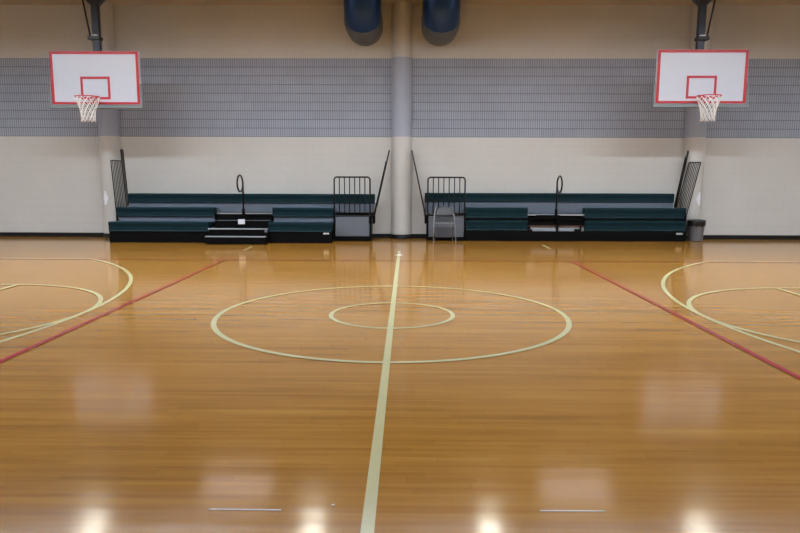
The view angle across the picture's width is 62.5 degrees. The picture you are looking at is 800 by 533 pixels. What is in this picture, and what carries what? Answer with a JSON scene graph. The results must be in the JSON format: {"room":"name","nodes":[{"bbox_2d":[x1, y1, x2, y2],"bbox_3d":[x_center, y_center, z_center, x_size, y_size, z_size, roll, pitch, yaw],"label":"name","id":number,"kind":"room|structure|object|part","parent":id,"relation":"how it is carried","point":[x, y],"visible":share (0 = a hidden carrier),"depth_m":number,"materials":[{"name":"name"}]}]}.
{"room":"sports hall","nodes":[
{"label":"sports hall","id":0,"kind":"room"},
{"bbox_2d":[0,236,799,532],"bbox_3d":[-0.089,0.610,6.505,25.200,0.107,18.350,0,8,1],"label":"floor","id":1,"kind":"structure","parent":0,"point":[465,386],"depth_m":4.51,"materials":[{"name":"brown wood"}]},
{"bbox_2d":[108,149,389,244],"bbox_3d":[-3.320,-1.583,14.620,6.153,2.043,1.652,0,8,1],"label":"bleachers","id":2,"kind":"object","parent":1,"relation":"on","point":[242,219],"visible":1,"depth_m":14.68,"materials":[{"name":"green plastic"}]},
{"bbox_3d":[-5.231,-0.879,14.396,2.172,0.212,0.270,0,8,1],"label":"bench seat","id":3,"kind":"part","parent":2,"relation":"part of","materials":[{"name":"green plastic"}]},
{"bbox_3d":[-5.230,-1.236,14.801,2.162,0.200,0.270,0,8,1],"label":"bench seat","id":4,"kind":"part","parent":2,"relation":"part of","materials":[{"name":"green plastic"}]},
{"bbox_3d":[-5.221,-1.099,14.744,2.143,0.160,0.020,0,8,1],"label":"riser panel","id":5,"kind":"part","parent":2,"relation":"part of","materials":[{"name":"blue paint"}]},
{"bbox_3d":[-5.228,-0.988,14.613,2.153,0.025,0.230,0,8,1],"label":"footboard","id":6,"kind":"part","parent":2,"relation":"part of","materials":[{"name":"blue paint"}]},
{"bbox_3d":[-3.388,-1.250,15.042,5.600,0.012,0.007,0,8,1],"label":"riser trim","id":7,"kind":"part","parent":2,"relation":"part of","materials":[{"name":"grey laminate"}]},
{"bbox_3d":[-3.501,-1.538,14.705,0.037,0.730,0.037,3,8,23],"label":"aisle handrail","id":8,"kind":"part","parent":2,"relation":"part of","materials":[{"name":"black metal"}]},
{"bbox_3d":[-3.388,-1.347,15.042,5.600,0.218,0.020,0,8,1],"label":"riser panel","id":9,"kind":"part","parent":2,"relation":"part of","materials":[{"name":"blue paint"}]},
{"bbox_3d":[-3.380,-1.566,15.108,5.611,0.213,0.270,0,8,1],"label":"bench seat","id":10,"kind":"part","parent":2,"relation":"part of","materials":[{"name":"green plastic"}]},
{"bbox_3d":[-3.446,-1.201,15.305,5.680,0.100,0.400,0,8,1],"label":"frame","id":11,"kind":"part","parent":2,"relation":"part of","materials":[{"name":"black paint"}]},
{"bbox_3d":[-2.162,-0.866,14.362,1.359,0.212,0.270,0,8,1],"label":"bench seat","id":12,"kind":"part","parent":2,"relation":"part of","materials":[{"name":"green plastic"}]},
{"bbox_3d":[-2.161,-1.223,14.768,1.349,0.200,0.270,0,8,1],"label":"bench seat","id":13,"kind":"part","parent":2,"relation":"part of","materials":[{"name":"green plastic"}]},
{"bbox_3d":[-2.153,-1.086,14.711,1.330,0.160,0.020,0,8,1],"label":"riser panel","id":14,"kind":"part","parent":2,"relation":"part of","materials":[{"name":"blue paint"}]},
{"bbox_3d":[-1.471,-0.853,14.750,0.042,0.572,0.050,0,8,1],"label":"guardrail post","id":15,"kind":"part","parent":2,"relation":"part of","materials":[{"name":"black metal"}]},
{"bbox_3d":[-1.066,-0.625,14.783,0.770,0.115,0.035,0,8,1],"label":"panel","id":16,"kind":"part","parent":2,"relation":"part of","materials":[{"name":"black paint"}]},
{"bbox_3d":[-1.063,-0.897,14.744,0.759,0.433,0.020,0,8,1],"label":"panel","id":17,"kind":"part","parent":2,"relation":"part of","materials":[{"name":"grey metal"}]},
{"bbox_3d":[-0.664,-0.849,14.741,0.032,0.572,0.050,0,8,1],"label":"guardrail post","id":18,"kind":"part","parent":2,"relation":"part of","materials":[{"name":"black metal"}]},
{"bbox_3d":[-0.668,-0.919,15.150,0.040,0.600,0.680,0,8,1],"label":"frame","id":19,"kind":"part","parent":2,"relation":"part of","materials":[{"name":"black paint"}]},
{"bbox_2d":[433,206,455,242],"bbox_3d":[0.981,-0.937,14.664,0.520,0.790,0.509,0,8,1],"label":"folding chair","id":20,"kind":"object","parent":1,"relation":"on","point":[443,210],"visible":1,"depth_m":14.69,"materials":[{"name":"grey metal"}]},
{"bbox_3d":[0.781,-0.934,14.586,0.116,0.776,0.344,0,8,1],"label":"leg","id":21,"kind":"part","parent":20,"relation":"part of","materials":[{"name":"grey metal"}]},
{"bbox_3d":[0.983,-1.233,14.695,0.416,0.209,0.090,0,8,1],"label":"backrest","id":22,"kind":"part","parent":20,"relation":"part of","materials":[{"name":"grey metal"}]},
{"bbox_3d":[0.981,-0.962,14.611,0.429,0.024,0.382,0,8,1],"label":"seat","id":23,"kind":"part","parent":20,"relation":"part of","materials":[{"name":"grey metal"}]},
{"bbox_3d":[1.180,-0.933,14.582,0.116,0.776,0.344,0,8,1],"label":"leg","id":24,"kind":"part","parent":20,"relation":"part of","materials":[{"name":"grey metal"}]},
{"bbox_2d":[411,150,700,241],"bbox_3d":[3.475,-1.596,14.870,6.446,2.043,0.999,0,8,1],"label":"bleachers","id":25,"kind":"object","parent":1,"relation":"on","point":[558,216],"visible":1,"depth_m":14.91,"materials":[{"name":"green plastic"}]},
{"bbox_3d":[0.617,-0.874,14.955,0.042,0.572,0.050,0,8,1],"label":"guardrail post","id":26,"kind":"part","parent":25,"relation":"part of","materials":[{"name":"black metal"}]},
{"bbox_3d":[1.043,-0.632,14.990,0.811,0.085,0.035,0,8,1],"label":"panel","id":27,"kind":"part","parent":25,"relation":"part of","materials":[{"name":"black paint"}]},
{"bbox_3d":[1.046,-0.903,14.951,0.800,0.463,0.020,0,8,1],"label":"panel","id":28,"kind":"part","parent":25,"relation":"part of","materials":[{"name":"grey metal"}]},
{"bbox_3d":[1.465,-0.871,14.945,0.032,0.572,0.050,0,8,1],"label":"guardrail post","id":29,"kind":"part","parent":25,"relation":"part of","materials":[{"name":"black metal"}]},
{"bbox_3d":[2.187,-1.081,14.974,1.383,0.038,0.160,0,8,1],"label":"seat rail","id":30,"kind":"part","parent":25,"relation":"part of","materials":[{"name":"black paint"}]},
{"bbox_3d":[2.193,-1.230,15.019,1.392,0.235,0.250,0,8,1],"label":"bench seat","id":31,"kind":"part","parent":25,"relation":"part of","materials":[{"name":"green plastic"}]},
{"bbox_3d":[2.186,-0.940,14.973,1.382,0.234,0.200,0,8,1],"label":"bench seat","id":32,"kind":"part","parent":25,"relation":"part of","materials":[{"name":"green plastic"}]},
{"bbox_3d":[3.424,-1.356,15.187,5.700,0.260,0.015,0,8,1],"label":"riser panel","id":33,"kind":"part","parent":25,"relation":"part of","materials":[{"name":"blue paint"}]},
{"bbox_3d":[3.430,-1.592,15.223,5.707,0.206,0.200,0,8,1],"label":"bench seat","id":34,"kind":"part","parent":25,"relation":"part of","materials":[{"name":"green plastic"}]},
{"bbox_3d":[3.531,-1.022,14.997,1.304,0.180,0.020,0,8,1],"label":"frame","id":35,"kind":"part","parent":25,"relation":"part of","materials":[{"name":"black paint"}]},
{"bbox_3d":[3.530,-1.089,14.897,1.304,0.020,0.020,0,8,1],"label":"frame","id":36,"kind":"part","parent":25,"relation":"part of","materials":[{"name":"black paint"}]},
{"bbox_3d":[3.965,-1.181,15.324,4.900,0.100,0.200,0,8,1],"label":"frame","id":37,"kind":"part","parent":25,"relation":"part of","materials":[{"name":"black paint"}]},
{"bbox_3d":[3.537,-1.540,14.876,0.037,0.730,0.037,3,8,23],"label":"aisle handrail","id":38,"kind":"part","parent":25,"relation":"part of","materials":[{"name":"black metal"}]},
{"bbox_3d":[5.311,-1.067,14.940,2.258,0.038,0.160,0,8,1],"label":"seat rail","id":39,"kind":"part","parent":25,"relation":"part of","materials":[{"name":"black paint"}]},
{"bbox_3d":[5.317,-1.216,14.985,2.267,0.235,0.250,0,8,1],"label":"bench seat","id":40,"kind":"part","parent":25,"relation":"part of","materials":[{"name":"green plastic"}]},
{"bbox_3d":[5.311,-0.926,14.939,2.257,0.234,0.200,0,8,1],"label":"bench seat","id":41,"kind":"part","parent":25,"relation":"part of","materials":[{"name":"green plastic"}]},
{"bbox_2d":[687,219,705,240],"bbox_3d":[6.766,-0.826,15.059,0.394,0.477,0.397,0,8,1],"label":"waste bin","id":42,"kind":"object","parent":1,"relation":"on","point":[695,226],"visible":1,"depth_m":14.93,"materials":[{"name":"grey plastic"}]},
{"bbox_2d":[0,5,799,234],"bbox_3d":[0.024,-3.303,15.332,25.200,5.480,0.200,0,8,1],"label":"wall","id":43,"kind":"structure","parent":0,"point":[281,98],"depth_m":15.19,"materials":[{"name":"beige paint"}]},
{"bbox_2d":[97,3,122,237],"bbox_3d":[-6.763,-3.304,15.184,0.496,5.280,0.248,0,8,1],"label":"column","id":44,"kind":"structure","parent":43,"relation":"attached to","point":[108,119],"depth_m":15.19,"materials":[{"name":"white paint"}]},
{"bbox_2d":[0,232,799,239],"bbox_3d":[0.015,-0.723,15.577,25.200,0.100,0.012,0,8,1],"label":"baseboard","id":45,"kind":"structure","parent":43,"relation":"attached to","point":[14,234],"depth_m":15.58,"materials":[{"name":"black rubber"}]},
{"bbox_2d":[391,2,411,238],"bbox_3d":[0.037,-3.273,15.110,0.496,5.280,0.248,0,8,1],"label":"column","id":46,"kind":"structure","parent":43,"relation":"attached to","point":[401,76],"depth_m":15.06,"materials":[{"name":"white paint"}]},
{"bbox_2d":[680,2,713,239],"bbox_3d":[6.796,-3.243,15.036,0.496,5.280,0.248,0,8,1],"label":"column","id":47,"kind":"structure","parent":43,"relation":"attached to","point":[695,130],"depth_m":15.04,"materials":[{"name":"white paint"}]},
{"bbox_2d":[0,0,799,4],"bbox_3d":[-0.074,-4.717,5.779,25.200,0.100,18.350,0,8,1],"label":"ceiling","id":48,"kind":"structure","parent":0,"point":[2,2],"depth_m":14.67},
{"bbox_2d":[49,0,144,121],"bbox_3d":[-6.256,-4.311,13.280,1.920,2.771,0.898,0,8,1],"label":"basketball hoop","id":49,"kind":"object","parent":48,"relation":"hanging from","point":[96,79],"visible":1,"depth_m":13.51,"materials":[{"name":"white plastic"}]},
{"bbox_3d":[-6.418,-5.212,13.421,0.202,1.026,0.038,0,8,1],"label":"brace rod","id":50,"kind":"part","parent":49,"relation":"part of","materials":[{"name":"metal"}]},
{"bbox_2d":[343,0,382,45],"bbox_3d":[-0.801,-5.373,14.322,0.838,0.908,1.258,0,8,1],"label":"air duct","id":51,"kind":"object","parent":48,"relation":"attached to","point":[364,17],"visible":1,"depth_m":14.01,"materials":[{"name":"blue metal"}]},
{"bbox_2d":[422,0,460,45],"bbox_3d":[0.890,-5.366,14.303,0.838,0.908,1.258,0,8,1],"label":"air duct","id":52,"kind":"object","parent":48,"relation":"attached to","point":[441,17],"visible":1,"depth_m":13.99,"materials":[{"name":"blue metal"}]},
{"bbox_2d":[651,0,748,121],"bbox_3d":[6.127,-4.273,13.142,1.920,2.736,0.898,0,8,1],"label":"basketball hoop","id":53,"kind":"object","parent":48,"relation":"hanging from","point":[700,78],"visible":1,"depth_m":13.37,"materials":[{"name":"white plastic"}]},
{"bbox_3d":[6.300,-5.155,13.282,0.202,1.026,0.038,0,8,1],"label":"brace rod","id":54,"kind":"part","parent":53,"relation":"part of","materials":[{"name":"metal"}]}
]}

